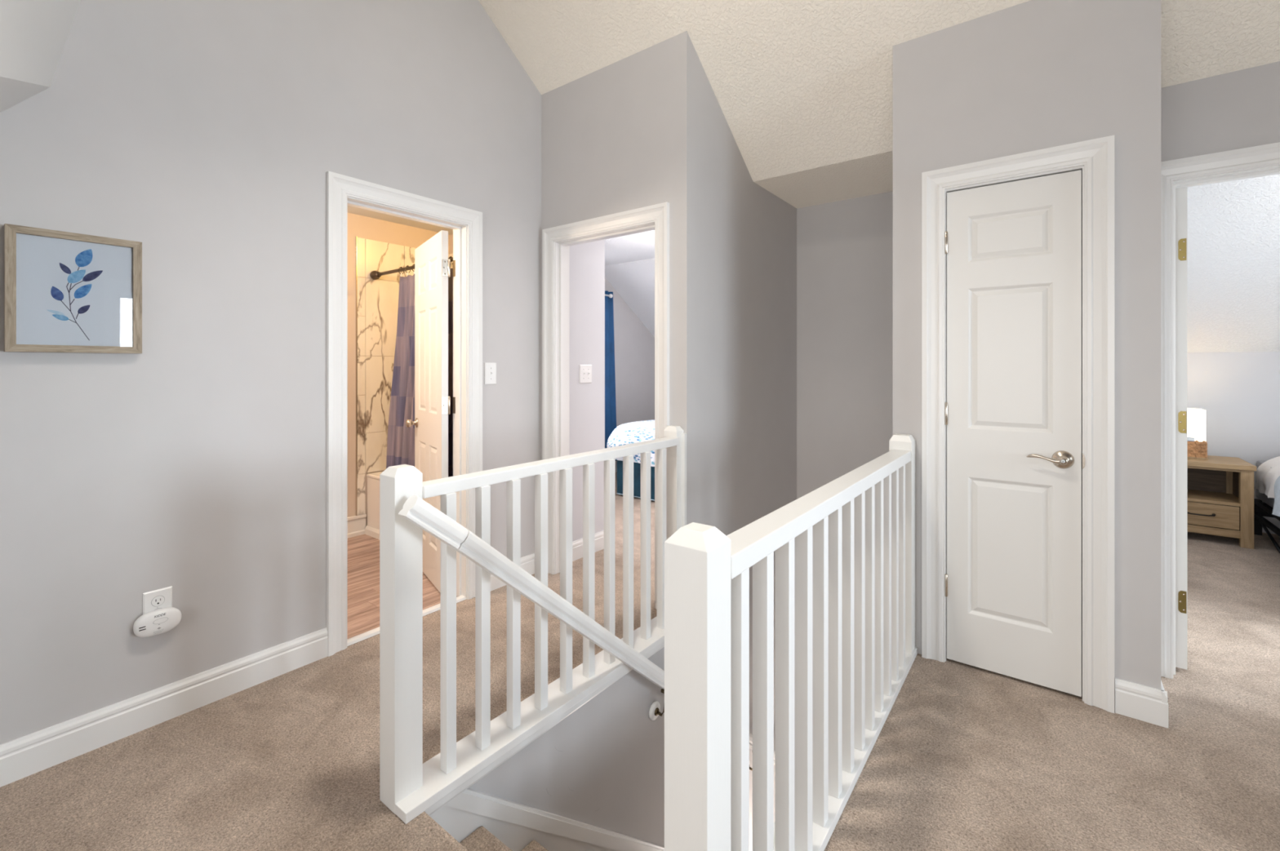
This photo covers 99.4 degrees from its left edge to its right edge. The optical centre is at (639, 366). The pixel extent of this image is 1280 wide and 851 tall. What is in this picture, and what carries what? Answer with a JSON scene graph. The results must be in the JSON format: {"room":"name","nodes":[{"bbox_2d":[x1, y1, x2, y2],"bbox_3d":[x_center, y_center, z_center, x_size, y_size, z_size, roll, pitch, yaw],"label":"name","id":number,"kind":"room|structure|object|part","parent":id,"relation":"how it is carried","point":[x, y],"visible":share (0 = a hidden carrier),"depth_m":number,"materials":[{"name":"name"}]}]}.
{"room":"upstairs landing","nodes":[
{"label":"upstairs landing","id":0,"kind":"room"},
{"bbox_2d":[0,76,48,112],"bbox_3d":[-1.960,-0.260,1.077,0.624,1.311,1.135,0,0,37],"label":"ceiling","id":1,"kind":"structure","parent":0,"point":[12,91],"depth_m":1.58,"materials":[{"name":"white paint"}]},
{"bbox_2d":[0,0,80,87],"bbox_3d":[-1.569,-1.810,1.605,0.642,2.317,0.692,0,0,37],"label":"wall","id":2,"kind":"structure","parent":0,"point":[34,33],"depth_m":1.52,"materials":[{"name":"white paint"}]},
{"bbox_2d":[0,0,604,745],"bbox_3d":[-1.720,-0.890,1.976,0.158,4.300,4.660,0,0,37],"label":"wall","id":3,"kind":"structure","parent":0,"point":[206,135],"depth_m":2.07,"materials":[{"name":"paint"}]},
{"bbox_2d":[4,223,142,353],"bbox_3d":[-1.817,-0.235,1.754,0.030,0.383,0.308,0,0,37],"label":"framed print","id":4,"kind":"object","parent":3,"relation":"attached to","point":[64,291],"visible":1,"depth_m":1.74,"materials":[{"name":"paper"}]},
{"bbox_3d":[-1.818,-0.203,1.750,0.001,0.238,0.065,0,0,37],"label":"printed stem","id":5,"kind":"part","parent":4,"relation":"part of","materials":[{"name":"grey"}]},
{"bbox_2d":[133,607,181,637],"bbox_3d":[-1.691,0.898,1.906,0.036,0.085,0.129,0,0,37],"label":"fire alarm","id":6,"kind":"object","parent":3,"relation":"attached to","point":[159,621],"visible":1,"depth_m":1.89,"materials":[{"name":"white plastic"}]},
{"bbox_2d":[142,586,172,614],"bbox_3d":[-1.705,0.852,1.921,0.008,0.122,0.079,0,0,37],"label":"wall outlet","id":7,"kind":"object","parent":3,"relation":"attached to","point":[161,598],"visible":0.61,"depth_m":1.92,"materials":[{"name":"white plastic"}]},
{"bbox_2d":[151,595,164,606],"bbox_3d":[-1.702,0.830,1.919,0.002,0.034,0.034,0,0,37],"label":"receptacle","id":8,"kind":"object","parent":7,"relation":"attached to","point":[157,601],"depth_m":1.92,"materials":[{"name":"white plastic"}]},
{"bbox_2d":[0,627,328,787],"bbox_3d":[-1.940,1.200,1.604,0.017,0.120,1.922,0,0,37],"label":"baseboard","id":9,"kind":"structure","parent":3,"relation":"attached to","point":[26,756],"depth_m":1.89,"materials":[{"name":"white paint"}]},
{"bbox_2d":[326,171,482,657],"bbox_3d":[-1.117,0.206,2.680,0.023,2.107,0.798,0,0,37],"label":"trim","id":10,"kind":"structure","parent":3,"relation":"attached to","point":[339,187],"depth_m":2.42,"materials":[{"name":"white paint"}]},
{"bbox_2d":[346,196,466,647],"bbox_3d":[-1.174,0.242,2.723,0.120,2.036,0.656,0,0,37],"label":"trim","id":11,"kind":"structure","parent":3,"relation":"attached to","point":[460,230],"depth_m":2.95,"materials":[{"name":"white paint"}]},
{"bbox_2d":[347,595,466,646],"bbox_3d":[-1.145,1.252,2.701,0.043,0.016,0.620,0,0,37],"label":"trim","id":12,"kind":"structure","parent":3,"relation":"attached to","point":[375,632],"depth_m":2.55,"materials":[{"name":"white paint"}]},
{"bbox_2d":[405,230,450,591],"bbox_3d":[-1.241,0.252,3.219,0.167,1.992,0.612,0,0,-36],"label":"door","id":13,"kind":"structure","parent":3,"relation":"in","point":[432,262],"depth_m":3.13,"materials":[{"name":"white paint"}]},
{"bbox_3d":[-1.425,0.355,3.390,0.066,0.060,0.060,0,0,-36],"label":"knob","id":14,"kind":"part","parent":13,"relation":"part of","materials":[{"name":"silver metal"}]},
{"bbox_3d":[-1.315,-0.530,3.323,0.035,0.180,0.167,0,0,-36],"label":"panel","id":15,"kind":"part","parent":13,"relation":"part of","materials":[{"name":"white paint"}]},
{"bbox_3d":[-1.315,-0.035,3.323,0.035,0.610,0.167,0,0,-36],"label":"panel","id":16,"kind":"part","parent":13,"relation":"part of","materials":[{"name":"white paint"}]},
{"bbox_3d":[-1.315,0.750,3.323,0.035,0.580,0.167,0,0,-36],"label":"panel","id":17,"kind":"part","parent":13,"relation":"part of","materials":[{"name":"white paint"}]},
{"bbox_3d":[-1.174,-0.530,3.125,0.035,0.180,0.167,0,0,-36],"label":"panel","id":18,"kind":"part","parent":13,"relation":"part of","materials":[{"name":"white paint"}]},
{"bbox_3d":[-1.174,-0.035,3.125,0.035,0.610,0.167,0,0,-36],"label":"panel","id":19,"kind":"part","parent":13,"relation":"part of","materials":[{"name":"white paint"}]},
{"bbox_3d":[-1.174,0.750,3.125,0.035,0.580,0.167,0,0,-36],"label":"panel","id":20,"kind":"part","parent":13,"relation":"part of","materials":[{"name":"white paint"}]},
{"bbox_2d":[453,260,455,413],"bbox_3d":[-1.021,0.210,2.994,0.032,1.590,0.003,0,0,37],"label":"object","id":21,"kind":"structure","parent":3,"relation":"attached to","point":[454,261],"depth_m":3.00,"materials":[{"name":"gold metal"}]},
{"bbox_2d":[484,362,496,384],"bbox_3d":[-0.835,0.041,3.054,0.018,0.122,0.078,0,0,37],"label":"light switch","id":22,"kind":"object","parent":3,"relation":"attached to","point":[490,368],"visible":1,"depth_m":3.05,"materials":[{"name":"white plastic"}]},
{"bbox_2d":[490,553,534,591],"bbox_3d":[-0.743,1.200,3.176,0.017,0.120,0.458,0,0,37],"label":"baseboard","id":23,"kind":"structure","parent":3,"relation":"attached to","point":[527,562],"depth_m":3.24,"materials":[{"name":"white paint"}]},
{"bbox_2d":[579,364,591,383],"bbox_3d":[-0.357,0.051,3.620,0.018,0.122,0.118,0,0,37],"label":"light switch","id":24,"kind":"object","parent":3,"relation":"attached to","point":[585,371],"visible":1,"depth_m":3.62,"materials":[{"name":"white plastic"}]},
{"bbox_2d":[572,530,604,561],"bbox_3d":[-0.370,1.200,3.604,0.017,0.120,0.434,0,0,37],"label":"baseboard","id":25,"kind":"structure","parent":3,"relation":"attached to","point":[577,545],"depth_m":3.58,"materials":[{"name":"white paint"}]},
{"bbox_2d":[347,213,449,526],"bbox_3d":[-2.353,0.061,3.721,0.012,2.398,2.370,0,0,37],"label":"wall","id":26,"kind":"structure","parent":0,"point":[359,226],"depth_m":4.03,"materials":[{"name":"beige paint"}]},
{"bbox_2d":[347,205,453,235],"bbox_3d":[-1.775,-1.153,3.262,1.488,0.050,2.440,0,0,37],"label":"ceiling","id":27,"kind":"structure","parent":0,"point":[352,210],"depth_m":4.18,"materials":[{"name":"white paint"}]},
{"bbox_2d":[357,237,449,515],"bbox_3d":[-1.864,0.074,4.344,0.014,2.068,0.787,0,0,37],"label":"tiled wall","id":28,"kind":"structure","parent":0,"point":[377,300],"depth_m":4.13,"materials":[{"name":"beige tile"}]},
{"bbox_2d":[355,236,357,515],"bbox_3d":[-2.103,0.073,4.028,0.014,2.069,0.005,0,0,37],"label":"trim","id":29,"kind":"structure","parent":28,"relation":"attached to","point":[356,237],"depth_m":4.02,"materials":[{"name":"beige paint"}]},
{"bbox_2d":[347,514,366,538],"bbox_3d":[-2.558,1.184,3.422,0.024,0.152,1.646,0,0,37],"label":"baseboard","id":30,"kind":"structure","parent":28,"relation":"attached to","point":[356,524],"depth_m":4.02,"materials":[{"name":"white paint"}]},
{"bbox_2d":[369,257,453,279],"bbox_3d":[-1.443,-0.690,3.685,1.453,0.068,0.068,0,0,37],"label":"shower curtain rod","id":31,"kind":"object","parent":28,"relation":"attached to","point":[375,275],"visible":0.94,"depth_m":3.99,"materials":[{"name":"brown metal"}]},
{"bbox_2d":[386,256,453,477],"bbox_3d":[-1.374,0.181,3.575,1.088,1.788,0.135,0,0,37],"label":"shower curtain","id":32,"kind":"object","parent":31,"relation":"hanging from","point":[401,438],"visible":0.29,"depth_m":3.79,"materials":[{"name":"fabric"}]},
{"bbox_2d":[347,534,464,646],"bbox_3d":[-1.950,1.318,2.962,1.573,0.125,1.650,0,0,37],"label":"floor","id":33,"kind":"structure","parent":0,"point":[363,550],"depth_m":3.06,"materials":[{"name":"brown wood"}]},
{"bbox_2d":[364,471,382,539],"bbox_3d":[-1.272,1.034,3.920,1.446,0.452,0.728,0,0,37],"label":"bathtub","id":34,"kind":"object","parent":33,"relation":"on","point":[372,529],"visible":0.17,"depth_m":4.03,"materials":[{"name":"white ceramic"}]},
{"bbox_3d":[-1.505,1.227,3.653,1.373,0.066,0.020,0,0,37],"label":"apron trim","id":35,"kind":"part","parent":34,"relation":"part of","materials":[{"name":"white paint"}]},
{"bbox_2d":[449,234,453,253],"bbox_3d":[-1.023,0.041,4.248,1.488,2.438,0.080,0,0,37],"label":"wall","id":36,"kind":"structure","parent":0,"point":[451,235],"depth_m":4.64,"materials":[{"name":"beige paint"}]},
{"bbox_2d":[541,40,665,460],"bbox_3d":[-0.204,-0.220,3.129,0.933,2.961,0.120,0,0,37],"label":"wall","id":37,"kind":"structure","parent":0,"point":[603,130],"depth_m":3.06,"materials":[{"name":"paint"}]},
{"bbox_2d":[555,222,654,574],"bbox_3d":[-0.180,0.246,3.111,0.781,2.028,0.120,0,0,37],"label":"trim","id":38,"kind":"structure","parent":37,"relation":"attached to","point":[562,247],"depth_m":3.31,"materials":[{"name":"white paint"}]},
{"bbox_2d":[542,202,669,608],"bbox_3d":[-0.223,0.211,3.054,0.923,2.097,0.023,0,0,37],"label":"trim","id":39,"kind":"structure","parent":37,"relation":"attached to","point":[658,214],"depth_m":3.02,"materials":[{"name":"white paint"}]},
{"bbox_2d":[604,277,654,472],"bbox_3d":[-1.395,0.035,5.072,0.100,2.450,5.880,0,0,37],"label":"wall","id":40,"kind":"structure","parent":0,"point":[634,344],"depth_m":6.68,"materials":[{"name":"paint"}]},
{"bbox_2d":[604,293,613,297],"bbox_3d":[-0.824,-0.800,5.616,0.136,0.048,1.538,0,0,38],"label":"curtain rod","id":41,"kind":"object","parent":40,"relation":"attached to","point":[610,295],"visible":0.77,"depth_m":6.16,"materials":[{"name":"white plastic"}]},
{"bbox_2d":[604,290,617,461],"bbox_3d":[-0.426,0.120,6.118,0.047,1.950,0.502,0,0,37],"label":"curtain","id":42,"kind":"object","parent":41,"relation":"hanging from","point":[610,373],"visible":0.24,"depth_m":6.20,"materials":[{"name":"blue fabric"}]},
{"bbox_2d":[604,259,654,337],"bbox_3d":[1.540,-0.640,5.598,3.932,1.060,1.543,0,0,37],"label":"ceiling","id":43,"kind":"structure","parent":0,"point":[634,282],"depth_m":6.25,"materials":[{"name":"white paint"}]},
{"bbox_2d":[468,31,796,850],"bbox_3d":[0.140,1.155,2.702,0.130,5.711,3.269,0,0,37],"label":"wall","id":44,"kind":"structure","parent":0,"point":[733,242],"depth_m":2.85,"materials":[{"name":"paint"}]},
{"bbox_2d":[424,641,664,816],"bbox_3d":[-0.188,1.280,2.129,0.043,0.039,1.448,0,0,37],"label":"trim","id":45,"kind":"structure","parent":44,"relation":"attached to","point":[460,789],"depth_m":1.84,"materials":[{"name":"white paint"}]},
{"bbox_2d":[430,788,664,850],"bbox_3d":[0.174,2.743,2.620,0.024,2.964,3.140,0,0,37],"label":"trim","id":46,"kind":"structure","parent":44,"relation":"attached to","point":[516,825],"depth_m":1.86,"materials":[{"name":"white paint"}]},
{"bbox_2d":[398,495,774,771],"bbox_3d":[0.212,1.583,2.612,0.092,2.438,2.828,0,0,37],"label":"stair handrail","id":47,"kind":"object","parent":44,"relation":"attached to","point":[415,510],"visible":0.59,"depth_m":1.78,"materials":[{"name":"white paint"}]},
{"bbox_3d":[-0.589,0.447,1.557,0.190,0.167,0.050,0,0,-39],"label":"rail","id":48,"kind":"part","parent":47,"relation":"part of","materials":[{"name":"white paint"}]},
{"bbox_2d":[0,472,1279,850],"bbox_3d":[0.971,1.320,2.045,7.332,0.120,7.830,0,0,37],"label":"floor","id":49,"kind":"structure","parent":0,"point":[965,757],"depth_m":1.74,"materials":[{"name":"beige carpet"}]},
{"bbox_2d":[379,425,686,824],"bbox_3d":[-0.243,0.776,2.135,0.141,0.968,1.508,0,0,37],"label":"stair railing","id":50,"kind":"object","parent":49,"relation":"on","point":[409,787],"visible":0.91,"depth_m":1.83,"materials":[{"name":"white paint"}]},
{"bbox_3d":[-0.697,0.776,1.586,0.084,0.968,0.085,0,0,37],"label":"newel post","id":51,"kind":"part","parent":50,"relation":"part of","materials":[{"name":"white paint"}]},
{"bbox_3d":[-0.242,1.246,2.134,0.139,0.029,1.507,0,0,37],"label":"plate","id":52,"kind":"part","parent":50,"relation":"part of","materials":[{"name":"white paint"}]},
{"bbox_3d":[-0.246,0.370,2.149,0.067,0.036,1.358,0,0,37],"label":"rail","id":53,"kind":"part","parent":50,"relation":"part of","materials":[{"name":"white paint"}]},
{"bbox_3d":[0.169,0.765,2.727,0.079,0.930,0.064,0,0,37],"label":"newel post","id":54,"kind":"part","parent":50,"relation":"part of","materials":[{"name":"white paint"}]},
{"bbox_2d":[616,460,654,501],"bbox_3d":[1.018,0.974,5.588,1.650,0.548,1.975,0,0,37],"label":"bed","id":55,"kind":"object","parent":49,"relation":"on","point":[637,467],"visible":0.07,"depth_m":5.16,"materials":[{"name":"blue fabric"}]},
{"bbox_2d":[606,419,654,466],"bbox_3d":[0.892,0.735,5.466,1.999,0.362,1.754,0,0,37],"label":"duvet","id":56,"kind":"object","parent":55,"relation":"on","point":[627,433],"visible":0.16,"depth_m":5.20,"materials":[{"name":"white fabric"}]},
{"bbox_2d":[664,433,917,850],"bbox_3d":[0.623,0.840,1.705,0.126,1.080,1.796,0,0,37],"label":"stair railing","id":57,"kind":"object","parent":49,"relation":"on","point":[846,650],"visible":1,"depth_m":1.27,"materials":[{"name":"white paint"}]},
{"bbox_3d":[0.109,0.842,1.024,0.093,1.077,0.089,0,0,37],"label":"newel post","id":58,"kind":"part","parent":57,"relation":"part of","materials":[{"name":"white paint"}]},
{"bbox_3d":[0.638,0.383,1.697,0.071,0.044,1.623,0,0,37],"label":"rail","id":59,"kind":"part","parent":57,"relation":"part of","materials":[{"name":"white paint"}]},
{"bbox_3d":[0.650,1.246,1.740,0.126,0.029,1.707,0,0,37],"label":"plate","id":60,"kind":"part","parent":57,"relation":"part of","materials":[{"name":"white paint"}]},
{"bbox_3d":[1.150,0.765,2.380,0.090,0.931,0.084,0,0,37],"label":"newel post","id":61,"kind":"part","parent":57,"relation":"part of","materials":[{"name":"white paint"}]},
{"bbox_2d":[1186,455,1256,549],"bbox_3d":[4.135,0.973,4.062,0.554,0.574,0.472,0,0,37],"label":"nightstand","id":62,"kind":"object","parent":49,"relation":"on","point":[1220,489],"visible":0.54,"depth_m":3.88,"materials":[{"name":"brown wood"}]},
{"bbox_2d":[1186,408,1208,459],"bbox_3d":[4.156,0.508,4.144,0.216,0.366,0.216,0,0,37],"label":"table lamp","id":63,"kind":"object","parent":62,"relation":"on","point":[1196,418],"visible":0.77,"depth_m":4.04,"materials":[{"name":"white fabric"}]},
{"bbox_2d":[1186,437,1194,441],"bbox_3d":[4.102,0.546,4.054,0.049,0.028,0.010,0,0,37],"label":"gadget","id":64,"kind":"object","parent":63,"relation":"on","point":[1188,439],"visible":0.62,"depth_m":4.05,"materials":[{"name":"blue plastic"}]},
{"bbox_3d":[4.156,0.443,4.144,0.196,0.235,0.196,0,0,37],"label":"lamp shade","id":65,"kind":"part","parent":63,"relation":"part of","materials":[{"name":"white fabric"}]},
{"bbox_3d":[4.005,1.056,3.889,0.170,0.020,0.040,0,0,37],"label":"drawer pull","id":66,"kind":"part","parent":62,"relation":"part of","materials":[{"name":"black metal"}]},
{"bbox_3d":[4.258,0.960,4.225,0.412,0.480,0.012,0,0,37],"label":"panel","id":67,"kind":"part","parent":62,"relation":"part of","materials":[{"name":"brown wood"}]},
{"bbox_3d":[4.021,1.063,3.914,0.404,0.160,0.020,0,0,37],"label":"drawer","id":68,"kind":"part","parent":62,"relation":"part of","materials":[{"name":"brown wood"}]},
{"bbox_2d":[1186,489,1239,506],"bbox_3d":[4.136,0.967,4.061,0.472,0.022,0.396,0,0,37],"label":"shelf","id":69,"kind":"object","parent":62,"relation":"attached to","point":[1207,498],"depth_m":3.94,"materials":[{"name":"brown wood"}]},
{"bbox_3d":[4.022,1.174,3.916,0.412,0.052,0.026,0,0,37],"label":"rail","id":70,"kind":"part","parent":62,"relation":"part of","materials":[{"name":"brown wood"}]},
{"bbox_3d":[4.021,0.729,3.914,0.412,0.018,0.022,0,0,37],"label":"apron rail","id":71,"kind":"part","parent":62,"relation":"part of","materials":[{"name":"brown wood"}]},
{"bbox_3d":[4.448,0.990,4.082,0.064,0.540,0.045,0,0,37],"label":"leg","id":72,"kind":"part","parent":62,"relation":"part of","materials":[{"name":"brown wood"}]},
{"bbox_3d":[4.340,0.960,3.923,0.020,0.480,0.340,0,0,37],"label":"panel","id":73,"kind":"part","parent":62,"relation":"part of","materials":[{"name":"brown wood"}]},
{"bbox_3d":[4.215,0.990,3.776,0.064,0.540,0.045,0,0,37],"label":"leg","id":74,"kind":"part","parent":62,"relation":"part of","materials":[{"name":"brown wood"}]},
{"bbox_2d":[1253,460,1279,553],"bbox_3d":[4.640,0.980,2.871,1.555,0.560,1.970,0,0,37],"label":"bed","id":75,"kind":"object","parent":49,"relation":"on","point":[1264,508],"visible":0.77,"depth_m":3.92,"materials":[{"name":"black"}]},
{"bbox_3d":[4.621,1.130,4.079,0.060,0.260,0.050,0,0,37],"label":"leg","id":76,"kind":"part","parent":75,"relation":"part of","materials":[{"name":"black metal"}]},
{"bbox_3d":[4.638,0.844,2.872,1.500,0.288,1.890,0,0,37],"label":"bed mattress","id":77,"kind":"part","parent":75,"relation":"part of","materials":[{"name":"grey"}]},
{"bbox_2d":[1253,456,1279,497],"bbox_3d":[4.964,0.751,3.296,1.598,0.289,0.883,0,0,37],"label":"sheet","id":78,"kind":"object","parent":75,"relation":"on","point":[1266,477],"visible":0.98,"depth_m":3.78,"materials":[{"name":"white fabric"}]},
{"bbox_3d":[4.043,1.009,3.325,0.025,0.030,1.890,0,0,37],"label":"rail","id":79,"kind":"part","parent":75,"relation":"part of","materials":[{"name":"black metal"}]},
{"bbox_3d":[4.043,1.113,3.325,0.025,0.030,1.890,0,0,37],"label":"rail","id":80,"kind":"part","parent":75,"relation":"part of","materials":[{"name":"black metal"}]},
{"bbox_3d":[5.227,1.070,3.637,1.530,0.100,0.040,0,0,37],"label":"head rail","id":81,"kind":"part","parent":75,"relation":"part of","materials":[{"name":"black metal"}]},
{"bbox_2d":[1271,475,1279,516],"bbox_3d":[4.446,0.769,2.615,1.689,0.374,1.484,0,0,37],"label":"comforter","id":82,"kind":"object","parent":75,"relation":"on","point":[1276,511],"visible":1,"depth_m":3.43,"materials":[{"name":"white fabric"}]},
{"bbox_2d":[796,191,893,499],"bbox_3d":[1.806,1.416,3.437,1.892,5.188,0.120,0,0,37],"label":"wall","id":83,"kind":"structure","parent":0,"point":[845,247],"depth_m":3.69,"materials":[{"name":"paint"}]},
{"bbox_2d":[478,0,1279,266],"bbox_3d":[1.148,-2.121,2.277,7.332,1.986,4.215,0,0,37],"label":"ceiling","id":84,"kind":"structure","parent":0,"point":[797,86],"depth_m":2.74,"materials":[{"name":"white paint"}]},
{"bbox_2d":[618,258,654,265],"bbox_3d":[0.626,-1.124,5.320,2.150,0.016,0.012,0,0,37],"label":"trim","id":85,"kind":"structure","parent":84,"relation":"attached to","point":[650,259],"depth_m":5.82,"materials":[{"name":"white"}]},
{"bbox_2d":[893,0,1160,711],"bbox_3d":[1.522,-0.101,2.226,0.877,2.722,0.120,0,0,37],"label":"wall","id":86,"kind":"structure","parent":0,"point":[1032,75],"depth_m":2.05,"materials":[{"name":"paint"}]},
{"bbox_2d":[944,169,1084,697],"bbox_3d":[1.482,0.254,2.175,0.465,1.989,0.092,0,0,37],"label":"door","id":87,"kind":"structure","parent":86,"relation":"in","point":[1013,250],"depth_m":2.18,"materials":[{"name":"white paint"}]},
{"bbox_3d":[1.495,-0.530,2.200,0.283,0.192,0.035,0,0,37],"label":"panel","id":88,"kind":"part","parent":87,"relation":"part of","materials":[{"name":"white paint"}]},
{"bbox_3d":[1.495,-0.032,2.200,0.283,0.586,0.035,0,0,37],"label":"panel","id":89,"kind":"part","parent":87,"relation":"part of","materials":[{"name":"white paint"}]},
{"bbox_3d":[1.495,0.748,2.200,0.283,0.572,0.035,0,0,37],"label":"panel","id":90,"kind":"part","parent":87,"relation":"part of","materials":[{"name":"white paint"}]},
{"bbox_3d":[1.557,0.356,2.079,0.126,0.033,0.020,0,0,37],"label":"lever","id":91,"kind":"part","parent":87,"relation":"part of","materials":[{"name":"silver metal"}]},
{"bbox_3d":[1.611,0.358,2.069,0.069,0.069,0.034,0,0,37],"label":"lever handle","id":92,"kind":"part","parent":87,"relation":"part of","materials":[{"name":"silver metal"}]},
{"bbox_3d":[1.659,0.356,2.031,0.008,0.060,0.003,0,0,37],"label":"strike plate","id":93,"kind":"part","parent":87,"relation":"part of","materials":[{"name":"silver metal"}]},
{"bbox_2d":[921,135,1114,713],"bbox_3d":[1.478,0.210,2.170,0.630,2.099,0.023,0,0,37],"label":"trim","id":94,"kind":"structure","parent":86,"relation":"attached to","point":[1096,156],"depth_m":2.03,"materials":[{"name":"white paint"}]},
{"bbox_2d":[1115,678,1168,728],"bbox_3d":[1.786,1.200,1.938,0.138,0.120,0.017,0,0,37],"label":"baseboard","id":95,"kind":"structure","parent":86,"relation":"attached to","point":[1133,700],"depth_m":1.93,"materials":[{"name":"white paint"}]},
{"bbox_2d":[1160,61,1279,161],"bbox_3d":[3.277,0.056,1.415,2.899,2.408,0.120,0,0,37],"label":"wall","id":96,"kind":"structure","parent":0,"point":[1238,109],"depth_m":2.11,"materials":[{"name":"paint"}]},
{"bbox_2d":[1175,186,1186,670],"bbox_3d":[2.459,0.255,2.539,0.035,1.980,0.763,0,0,37],"label":"door","id":97,"kind":"structure","parent":96,"relation":"in","point":[1180,193],"depth_m":2.24,"materials":[{"name":"white paint"}]},
{"bbox_2d":[1160,142,1279,679],"bbox_3d":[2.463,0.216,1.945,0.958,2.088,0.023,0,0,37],"label":"trim","id":98,"kind":"structure","parent":96,"relation":"attached to","point":[1264,156],"depth_m":2.19,"materials":[{"name":"white paint"}]},
{"bbox_2d":[1186,173,1279,352],"bbox_3d":[4.656,-0.640,3.225,2.899,1.060,1.543,0,0,37],"label":"ceiling","id":99,"kind":"structure","parent":0,"point":[1233,227],"depth_m":3.64,"materials":[{"name":"white paint"}]},
{"bbox_2d":[1186,351,1279,534],"bbox_3d":[3.373,0.535,5.199,7.332,1.450,0.100,0,0,37],"label":"wall","id":100,"kind":"structure","parent":0,"point":[1238,393],"depth_m":4.19,"materials":[{"name":"white paint"}]},
{"bbox_3d":[0.538,4.060,2.412,1.115,0.100,3.249,0,0,37],"label":"floor","id":101,"kind":"structure","parent":0,"visible":0},
{"bbox_2d":[361,817,547,850],"bbox_3d":[0.496,2.638,2.319,0.865,2.756,3.076,0,0,37],"label":"staircase","id":102,"kind":"structure","parent":101,"relation":"on","point":[481,840],"depth_m":1.66,"materials":[{"name":"beige carpet"}]},
{"bbox_3d":[2.890,-0.062,3.382,0.100,2.644,3.377,0,0,37],"label":"wall","id":103,"kind":"structure","parent":0,"visible":0},
{"bbox_2d":[1160,680,1168,704],"bbox_3d":[1.963,1.200,2.068,0.017,0.120,0.433,0,0,37],"label":"baseboard","id":104,"kind":"structure","parent":103,"relation":"attached to","point":[1164,700],"depth_m":1.90,"materials":[{"name":"white paint"}]}
]}

